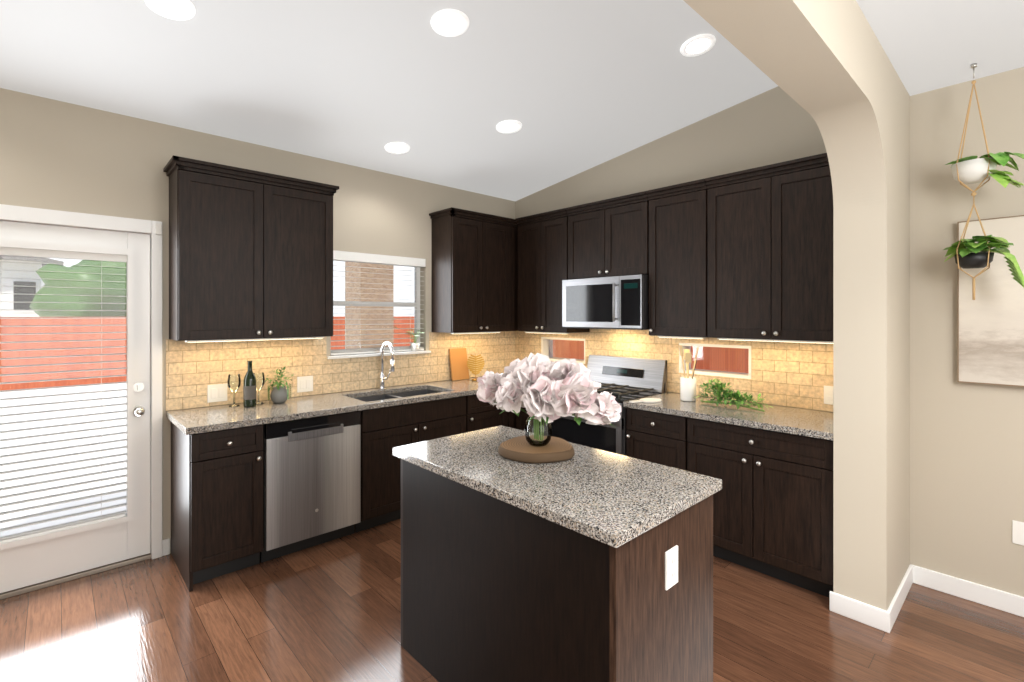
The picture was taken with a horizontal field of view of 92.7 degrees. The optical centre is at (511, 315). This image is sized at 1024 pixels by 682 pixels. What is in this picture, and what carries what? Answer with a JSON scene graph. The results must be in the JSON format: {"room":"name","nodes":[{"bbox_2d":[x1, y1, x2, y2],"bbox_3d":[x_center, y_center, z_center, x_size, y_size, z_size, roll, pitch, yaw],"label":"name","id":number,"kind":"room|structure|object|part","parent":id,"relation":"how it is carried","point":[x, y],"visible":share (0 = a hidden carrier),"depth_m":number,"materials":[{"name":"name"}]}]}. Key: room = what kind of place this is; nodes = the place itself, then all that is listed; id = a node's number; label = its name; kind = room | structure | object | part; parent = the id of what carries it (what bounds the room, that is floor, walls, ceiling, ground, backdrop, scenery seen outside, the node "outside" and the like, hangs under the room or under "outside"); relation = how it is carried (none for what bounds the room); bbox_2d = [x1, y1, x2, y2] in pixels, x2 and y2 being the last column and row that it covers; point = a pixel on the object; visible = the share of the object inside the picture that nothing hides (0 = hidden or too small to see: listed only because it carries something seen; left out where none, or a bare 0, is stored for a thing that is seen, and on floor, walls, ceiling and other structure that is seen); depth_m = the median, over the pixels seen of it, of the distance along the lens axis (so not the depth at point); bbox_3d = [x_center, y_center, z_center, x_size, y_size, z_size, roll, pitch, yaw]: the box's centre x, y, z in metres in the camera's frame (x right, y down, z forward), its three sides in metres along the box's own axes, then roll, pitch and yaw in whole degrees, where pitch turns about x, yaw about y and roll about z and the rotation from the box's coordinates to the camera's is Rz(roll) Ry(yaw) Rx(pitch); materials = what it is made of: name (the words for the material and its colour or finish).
{"room":"kitchen","nodes":[
{"label":"kitchen","id":0,"kind":"room"},
{"bbox_2d":[0,88,514,552],"bbox_3d":[-1.840,-0.280,3.545,5.300,3.600,0.159,0,0,-43],"label":"wall","id":1,"kind":"structure","parent":0,"point":[60,155],"depth_m":3.30,"materials":[{"name":"beige paint"}]},
{"bbox_2d":[0,221,149,592],"bbox_3d":[-2.592,0.490,2.736,0.919,2.000,0.125,0,0,-43],"label":"door","id":2,"kind":"structure","parent":1,"relation":"in","point":[37,562],"depth_m":2.91,"materials":[{"name":"white"}]},
{"bbox_2d":[0,239,133,549],"bbox_3d":[-2.610,0.420,2.755,0.749,1.660,0.062,0,0,-43],"label":"door blind","id":3,"kind":"object","parent":2,"relation":"attached to","point":[47,250],"visible":0.92,"depth_m":2.82,"materials":[{"name":"white plastic"}]},
{"bbox_3d":[-2.287,0.513,2.991,0.064,0.207,0.081,0,0,-43],"label":"handle","id":4,"kind":"part","parent":2,"relation":"part of","materials":[{"name":"silver metal"}]},
{"bbox_2d":[0,204,161,599],"bbox_3d":[-2.637,0.463,2.783,1.035,2.115,0.184,0,0,-43],"label":"door frame","id":5,"kind":"structure","parent":1,"relation":"attached to","point":[39,216],"depth_m":3.05,"materials":[{"name":"white wood"}]},
{"bbox_2d":[207,383,226,402],"bbox_3d":[-1.987,0.520,3.292,0.118,0.118,0.009,0,0,-43],"label":"switch plate","id":6,"kind":"object","parent":1,"relation":"attached to","point":[216,392],"visible":1,"depth_m":3.29,"materials":[{"name":"white plastic"}]},
{"bbox_2d":[163,155,338,342],"bbox_3d":[-1.728,-0.387,3.308,0.996,1.096,0.354,0,0,-43],"label":"upper cabinet","id":7,"kind":"object","parent":1,"relation":"attached to","point":[250,255],"visible":1,"depth_m":3.14,"materials":[{"name":"brown wood"}]},
{"bbox_2d":[297,376,312,392],"bbox_3d":[-1.563,0.515,3.689,0.118,0.118,0.009,0,0,-43],"label":"electrical outlet plate","id":8,"kind":"object","parent":1,"relation":"attached to","point":[304,383],"visible":1,"depth_m":3.68,"materials":[{"name":"white plastic"}]},
{"bbox_2d":[327,262,430,358],"bbox_3d":[-1.144,-0.091,4.178,0.950,0.857,0.185,0,0,-43],"label":"window","id":9,"kind":"structure","parent":1,"relation":"in","point":[416,279],"depth_m":4.25,"materials":[{"name":"white"}]},
{"bbox_2d":[330,250,425,354],"bbox_3d":[-1.129,-0.103,4.162,0.872,0.829,0.079,0,0,-43],"label":"window blind","id":10,"kind":"object","parent":9,"relation":"attached to","point":[346,256],"visible":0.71,"depth_m":4.09,"materials":[{"name":"white plastic"}]},
{"bbox_2d":[405,329,423,350],"bbox_3d":[-0.878,0.213,4.354,0.190,0.201,0.155,0,0,-43],"label":"plant","id":11,"kind":"object","parent":9,"relation":"on","point":[414,346],"visible":0.94,"depth_m":4.33,"materials":[{"name":"white ceramic"}]},
{"bbox_2d":[429,207,517,333],"bbox_3d":[-0.241,-0.387,4.698,1.086,1.096,0.354,0,0,-43],"label":"upper cabinet","id":12,"kind":"object","parent":1,"relation":"attached to","point":[474,272],"visible":0.88,"depth_m":4.43,"materials":[{"name":"brown wood"}]},
{"bbox_2d":[0,0,777,200],"bbox_3d":[-0.794,-1.470,2.427,5.300,0.539,3.221,0,0,-43],"label":"ceiling","id":13,"kind":"structure","parent":0,"point":[574,87],"depth_m":2.80,"materials":[{"name":"grey paint"}]},
{"bbox_2d":[144,0,195,19],"bbox_3d":[-1.505,-1.368,2.147,0.190,0.032,0.188,0,0,-43],"label":"recessed light","id":14,"kind":"object","parent":13,"relation":"in","point":[178,9],"visible":1,"depth_m":2.17,"materials":[{"name":"white"}]},
{"bbox_2d":[384,142,409,153],"bbox_3d":[-0.872,-1.275,3.711,0.190,0.032,0.188,0,0,-43],"label":"recessed light","id":15,"kind":"object","parent":13,"relation":"in","point":[397,147],"visible":1,"depth_m":3.70,"materials":[{"name":"white"}]},
{"bbox_2d":[431,9,468,36],"bbox_3d":[-0.307,-1.448,2.418,0.190,0.032,0.188,0,0,-43],"label":"recessed light","id":16,"kind":"object","parent":13,"relation":"in","point":[450,22],"visible":1,"depth_m":2.41,"materials":[{"name":"white"}]},
{"bbox_2d":[496,120,521,133],"bbox_3d":[-0.022,-1.368,3.533,0.190,0.032,0.188,0,0,-43],"label":"recessed light","id":17,"kind":"object","parent":13,"relation":"in","point":[509,126],"visible":1,"depth_m":3.52,"materials":[{"name":"white"}]},
{"bbox_2d":[680,34,715,56],"bbox_3d":[1.056,-1.535,2.775,0.190,0.032,0.188,0,0,-43],"label":"recessed light","id":18,"kind":"object","parent":13,"relation":"in","point":[697,45],"visible":0.98,"depth_m":2.77,"materials":[{"name":"white"}]},
{"bbox_2d":[0,518,1023,681],"bbox_3d":[0.410,1.570,1.138,5.300,0.100,6.750,0,0,-43],"label":"floor","id":19,"kind":"structure","parent":0,"point":[329,611],"depth_m":2.36,"materials":[{"name":"brown wood"}]},
{"bbox_2d":[171,422,262,591],"bbox_3d":[-1.836,1.083,3.027,0.378,0.874,0.618,0,0,-43],"label":"base cabinet","id":20,"kind":"object","parent":19,"relation":"on","point":[216,503],"depth_m":2.81,"materials":[{"name":"brown wood"}]},
{"bbox_2d":[166,342,478,434],"bbox_3d":[-0.864,0.522,3.917,3.063,0.626,0.646,0,0,-43],"label":"countertop","id":21,"kind":"structure","parent":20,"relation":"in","point":[202,419],"depth_m":3.34,"materials":[{"name":"stone"}]},
{"bbox_2d":[227,374,240,406],"bbox_3d":[-1.870,0.499,3.284,0.080,0.210,0.080,0,0,-43],"label":"wine glass","id":22,"kind":"object","parent":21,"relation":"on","point":[230,388],"visible":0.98,"depth_m":3.29,"materials":[{"name":"clear glass"}]},
{"bbox_2d":[243,360,255,406],"bbox_3d":[-1.750,0.452,3.259,0.078,0.305,0.078,0,0,-43],"label":"wine bottle","id":23,"kind":"object","parent":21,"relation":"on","point":[249,390],"visible":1,"depth_m":3.23,"materials":[{"name":"green glass"}]},
{"bbox_2d":[254,372,264,403],"bbox_3d":[-1.750,0.499,3.369,0.080,0.210,0.080,0,0,-43],"label":"wine glass","id":24,"kind":"object","parent":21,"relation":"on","point":[263,383],"visible":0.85,"depth_m":3.39,"materials":[{"name":"clear glass"}]},
{"bbox_2d":[265,367,292,403],"bbox_3d":[-1.616,0.478,3.401,0.192,0.253,0.172,0,0,-43],"label":"potted plant","id":25,"kind":"object","parent":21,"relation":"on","point":[279,394],"visible":1,"depth_m":3.37,"materials":[{"name":"grey"}]},
{"bbox_2d":[378,342,394,389],"bbox_3d":[-1.007,0.407,4.003,0.099,0.396,0.214,0,0,-43],"label":"faucet","id":26,"kind":"object","parent":21,"relation":"on","point":[392,362],"depth_m":4.03,"materials":[{"name":"silver metal"}]},
{"bbox_2d":[449,348,468,380],"bbox_3d":[-0.502,0.456,4.633,0.200,0.297,0.068,0,0,-43],"label":"cutting board","id":27,"kind":"object","parent":21,"relation":"on","point":[458,363],"visible":0.92,"depth_m":4.62,"materials":[{"name":"brown wood"}]},
{"bbox_2d":[467,354,484,380],"bbox_3d":[-0.340,0.482,4.575,0.136,0.244,0.102,0,0,-43],"label":"decor","id":28,"kind":"object","parent":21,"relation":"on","point":[475,360],"visible":0.85,"depth_m":4.57,"materials":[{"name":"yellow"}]},
{"bbox_2d":[260,411,360,562],"bbox_3d":[-1.466,1.084,3.363,0.604,0.872,0.632,0,0,-43],"label":"dishwasher","id":29,"kind":"object","parent":19,"relation":"on","point":[311,481],"visible":0.83,"depth_m":3.12,"materials":[{"name":"silver metal"}]},
{"bbox_2d":[355,409,374,532],"bbox_3d":[-1.471,1.083,3.369,0.744,0.874,0.618,0,0,-43],"label":"base cabinet","id":30,"kind":"object","parent":19,"relation":"on","point":[367,417],"depth_m":3.39,"materials":[{"name":"brown wood"}]},
{"bbox_2d":[359,389,474,525],"bbox_3d":[-0.888,1.083,3.913,0.973,0.874,0.618,0,0,-43],"label":"base cabinet","id":31,"kind":"object","parent":19,"relation":"on","point":[387,466],"depth_m":3.58,"materials":[{"name":"brown wood"}]},
{"bbox_2d":[475,394,514,430],"bbox_3d":[-0.419,1.083,4.352,0.561,0.874,0.618,0,0,-43],"label":"base cabinet","id":32,"kind":"object","parent":19,"relation":"on","point":[487,415],"depth_m":4.15,"materials":[{"name":"brown wood"}]},
{"bbox_2d":[516,407,542,434],"bbox_3d":[0.371,1.083,4.362,0.649,0.874,0.366,0,0,-43],"label":"base cabinet","id":33,"kind":"object","parent":19,"relation":"on","point":[521,419],"visible":0.04,"depth_m":4.23,"materials":[{"name":"brown wood"}]},
{"bbox_2d":[401,459,712,681],"bbox_3d":[0.118,1.083,2.025,0.616,0.874,1.194,0,0,-43],"label":"base cabinet","id":34,"kind":"object","parent":19,"relation":"on","point":[493,589],"visible":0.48,"depth_m":1.68,"materials":[{"name":"brown wood"}]},
{"bbox_2d":[393,425,721,547],"bbox_3d":[0.115,0.625,2.029,0.675,0.038,1.230,0,0,-43],"label":"countertop","id":35,"kind":"structure","parent":34,"relation":"on","point":[615,500],"depth_m":1.79,"materials":[{"name":"grey stone"}]},
{"bbox_2d":[498,435,574,462],"bbox_3d":[0.112,0.584,2.147,0.327,0.040,0.331,0,0,-43],"label":"wood slice","id":36,"kind":"object","parent":35,"relation":"on","point":[523,450],"visible":0.9,"depth_m":2.06,"materials":[{"name":"brown wood"}]},
{"bbox_2d":[476,353,620,445],"bbox_3d":[0.106,0.361,2.135,0.342,0.402,0.731,0,0,-43],"label":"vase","id":37,"kind":"object","parent":36,"relation":"on","point":[541,387],"visible":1,"depth_m":2.02,"materials":[{"name":"pink plant"}]},
{"bbox_2d":[665,545,678,590],"bbox_3d":[0.521,0.820,1.590,0.074,0.120,0.008,0,0,-43],"label":"island outlet","id":38,"kind":"object","parent":34,"relation":"attached to","point":[671,551],"depth_m":1.59,"materials":[{"name":"white plastic"}]},
{"bbox_2d":[544,355,666,455],"bbox_3d":[0.726,0.935,3.917,0.690,1.170,0.756,0,0,-43],"label":"range","id":39,"kind":"object","parent":19,"relation":"on","point":[622,379],"visible":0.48,"depth_m":3.86,"materials":[{"name":"silver metal"}]},
{"bbox_2d":[626,408,697,472],"bbox_3d":[1.210,1.083,3.489,0.618,0.874,0.519,0,0,-43],"label":"base cabinet","id":40,"kind":"object","parent":19,"relation":"on","point":[669,440],"depth_m":3.26,"materials":[{"name":"brown wood"}]},
{"bbox_2d":[698,419,832,596],"bbox_3d":[1.603,1.083,3.069,0.618,0.874,0.879,0,0,-43],"label":"base cabinet","id":41,"kind":"object","parent":19,"relation":"on","point":[773,507],"depth_m":2.77,"materials":[{"name":"brown wood"}]},
{"bbox_2d":[623,392,832,440],"bbox_3d":[1.457,0.625,3.204,0.646,0.038,1.275,0,0,-43],"label":"countertop","id":42,"kind":"structure","parent":41,"relation":"on","point":[802,422],"depth_m":3.03,"materials":[{"name":"stone"}]},
{"bbox_2d":[629,398,660,402],"bbox_3d":[0.947,0.598,3.432,0.246,0.012,0.135,0,0,-43],"label":"spoon rest","id":43,"kind":"object","parent":42,"relation":"on","point":[649,400],"visible":0.98,"depth_m":3.42,"materials":[{"name":"white ceramic"}]},
{"bbox_2d":[679,345,698,401],"bbox_3d":[1.268,0.407,3.479,0.159,0.394,0.154,0,0,-43],"label":"utensil crock","id":44,"kind":"object","parent":42,"relation":"on","point":[687,388],"visible":1,"depth_m":3.45,"materials":[{"name":"white ceramic"}]},
{"bbox_2d":[692,378,772,411],"bbox_3d":[1.458,0.511,3.241,0.256,0.184,0.514,0,0,-43],"label":"plant","id":45,"kind":"object","parent":42,"relation":"on","point":[727,395],"visible":1,"depth_m":3.24,"materials":[{"name":"green plant"}]},
{"bbox_2d":[515,67,1023,596],"bbox_3d":[2.391,-0.280,2.784,0.159,3.600,6.750,0,0,-43],"label":"wall","id":46,"kind":"structure","parent":0,"point":[967,473],"depth_m":2.74,"materials":[{"name":"beige paint"}]},
{"bbox_2d":[515,208,589,333],"bbox_3d":[0.372,-0.387,4.578,0.354,1.096,0.628,0,0,-43],"label":"upper cabinet","id":47,"kind":"object","parent":46,"relation":"attached to","point":[542,256],"visible":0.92,"depth_m":4.46,"materials":[{"name":"brown wood"}]},
{"bbox_2d":[541,337,584,363],"bbox_3d":[0.543,0.328,4.767,0.150,0.235,0.570,0,0,-43],"label":"pass-through","id":48,"kind":"object","parent":46,"relation":"in","point":[547,345],"visible":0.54,"depth_m":4.86,"materials":[{"name":"white"}]},
{"bbox_2d":[565,191,648,279],"bbox_3d":[0.858,-0.625,4.058,0.354,0.620,0.789,0,0,-43],"label":"upper cabinet","id":49,"kind":"object","parent":46,"relation":"attached to","point":[608,237],"visible":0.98,"depth_m":3.92,"materials":[{"name":"brown wood"}]},
{"bbox_2d":[562,274,648,329],"bbox_3d":[0.826,-0.101,4.027,0.443,0.414,0.780,0,0,-43],"label":"over-the-range microwave","id":50,"kind":"object","parent":49,"relation":"attached to","point":[617,302],"visible":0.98,"depth_m":3.85,"materials":[{"name":"silver metal"}]},
{"bbox_2d":[646,179,707,338],"bbox_3d":[1.283,-0.387,3.603,0.354,1.096,0.450,0,0,-43],"label":"upper cabinet","id":51,"kind":"object","parent":46,"relation":"attached to","point":[678,260],"visible":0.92,"depth_m":3.49,"materials":[{"name":"brown wood"}]},
{"bbox_2d":[679,343,750,378],"bbox_3d":[1.554,0.328,3.685,0.150,0.235,0.550,0,0,-43],"label":"window","id":52,"kind":"structure","parent":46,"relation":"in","point":[719,373],"depth_m":3.65,"materials":[{"name":"white"}]},
{"bbox_2d":[705,153,832,343],"bbox_3d":[1.719,-0.387,3.137,0.354,1.096,0.820,0,0,-43],"label":"upper cabinet","id":53,"kind":"object","parent":46,"relation":"attached to","point":[770,252],"visible":0.77,"depth_m":3.03,"materials":[{"name":"brown wood"}]},
{"bbox_2d":[824,386,832,404],"bbox_3d":[2.005,0.500,3.073,0.008,0.116,0.072,0,0,-43],"label":"electrical outlet plate","id":54,"kind":"object","parent":46,"relation":"attached to","point":[828,394],"visible":0.75,"depth_m":3.08,"materials":[{"name":"white plastic"}]},
{"bbox_2d":[914,565,1023,616],"bbox_3d":[3.406,1.470,1.583,0.015,0.100,3.310,0,0,-43],"label":"baseboard","id":55,"kind":"structure","parent":46,"relation":"attached to","point":[1011,603],"depth_m":2.60,"materials":[{"name":"white wood"}]},
{"bbox_2d":[957,215,1023,386],"bbox_3d":[2.682,-0.075,2.337,0.037,0.860,0.810,0,0,-43],"label":"painting","id":56,"kind":"object","parent":46,"relation":"attached to","point":[990,333],"visible":0.93,"depth_m":2.52,"materials":[{"name":"beige fabric"}]},
{"bbox_2d":[1012,520,1023,545],"bbox_3d":[2.583,1.102,2.469,0.006,0.116,0.072,0,0,-43],"label":"outlet","id":57,"kind":"object","parent":46,"relation":"attached to","point":[1017,532],"visible":1,"depth_m":2.48,"materials":[{"name":"white plastic"}]},
{"bbox_2d":[683,0,909,610],"bbox_3d":[0.380,-0.280,1.171,5.000,3.600,0.220,0,0,-43],"label":"wall","id":58,"kind":"structure","parent":0,"point":[827,66],"depth_m":2.40,"materials":[{"name":"beige paint"}]},
{"bbox_2d":[878,564,917,632],"bbox_3d":[2.036,1.470,2.559,0.645,0.100,0.015,0,0,-43],"label":"baseboard","id":59,"kind":"structure","parent":58,"relation":"attached to","point":[886,619],"depth_m":2.48,"materials":[{"name":"white wood"}]},
{"bbox_2d":[856,0,1023,95],"bbox_3d":[1.636,-1.320,-0.173,5.300,0.120,3.461,0,0,-43],"label":"ceiling","id":60,"kind":"structure","parent":0,"point":[928,45],"depth_m":2.21,"materials":[{"name":"grey paint"}]},
{"bbox_2d":[944,63,1023,299],"bbox_3d":[2.321,-0.670,2.408,0.252,1.180,0.309,0,0,-43],"label":"hanging planter","id":61,"kind":"object","parent":60,"relation":"hanging from","point":[971,170],"visible":1,"depth_m":2.39,"materials":[{"name":"green plant"}]},
{"label":"outside","id":62,"kind":"structure","parent":0,"visible":0},
{"bbox_2d":[0,382,125,536],"bbox_3d":[-7.033,1.745,5.439,70.000,0.150,70.000,0,0,-43],"label":"yard","id":63,"kind":"structure","parent":62,"point":[16,394],"depth_m":6.01,"materials":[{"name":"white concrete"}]},
{"bbox_2d":[0,255,63,316],"bbox_3d":[-26.530,-1.405,8.431,27.600,6.150,10.000,0,0,-43],"label":"house","id":64,"kind":"structure","parent":63,"relation":"on","point":[19,272],"depth_m":13.89,"materials":[{"name":"white"}]},
{"bbox_2d":[29,260,125,316],"bbox_3d":[-11.530,0.021,13.787,2.997,3.599,2.791,0,0,-43],"label":"tree","id":65,"kind":"object","parent":63,"relation":"on","point":[88,285],"depth_m":12.71,"materials":[{"name":"green plant"}]},
{"bbox_2d":[0,316,413,390],"bbox_3d":[-18.405,0.845,4.425,52.000,1.650,0.050,0,0,-43],"label":"fence","id":66,"kind":"object","parent":63,"relation":"on","point":[398,320],"depth_m":11.66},
{"bbox_2d":[346,262,393,348],"bbox_3d":[-1.725,-0.105,5.897,0.420,3.550,0.420,0,0,-43],"label":"post","id":67,"kind":"object","parent":63,"relation":"on","point":[363,285],"depth_m":5.74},
{"bbox_2d":[553,340,748,372],"bbox_3d":[5.552,0.620,2.557,0.050,2.100,16.600,0,0,-43],"label":"fence","id":68,"kind":"object","parent":63,"relation":"on","point":[728,355],"depth_m":5.89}
]}

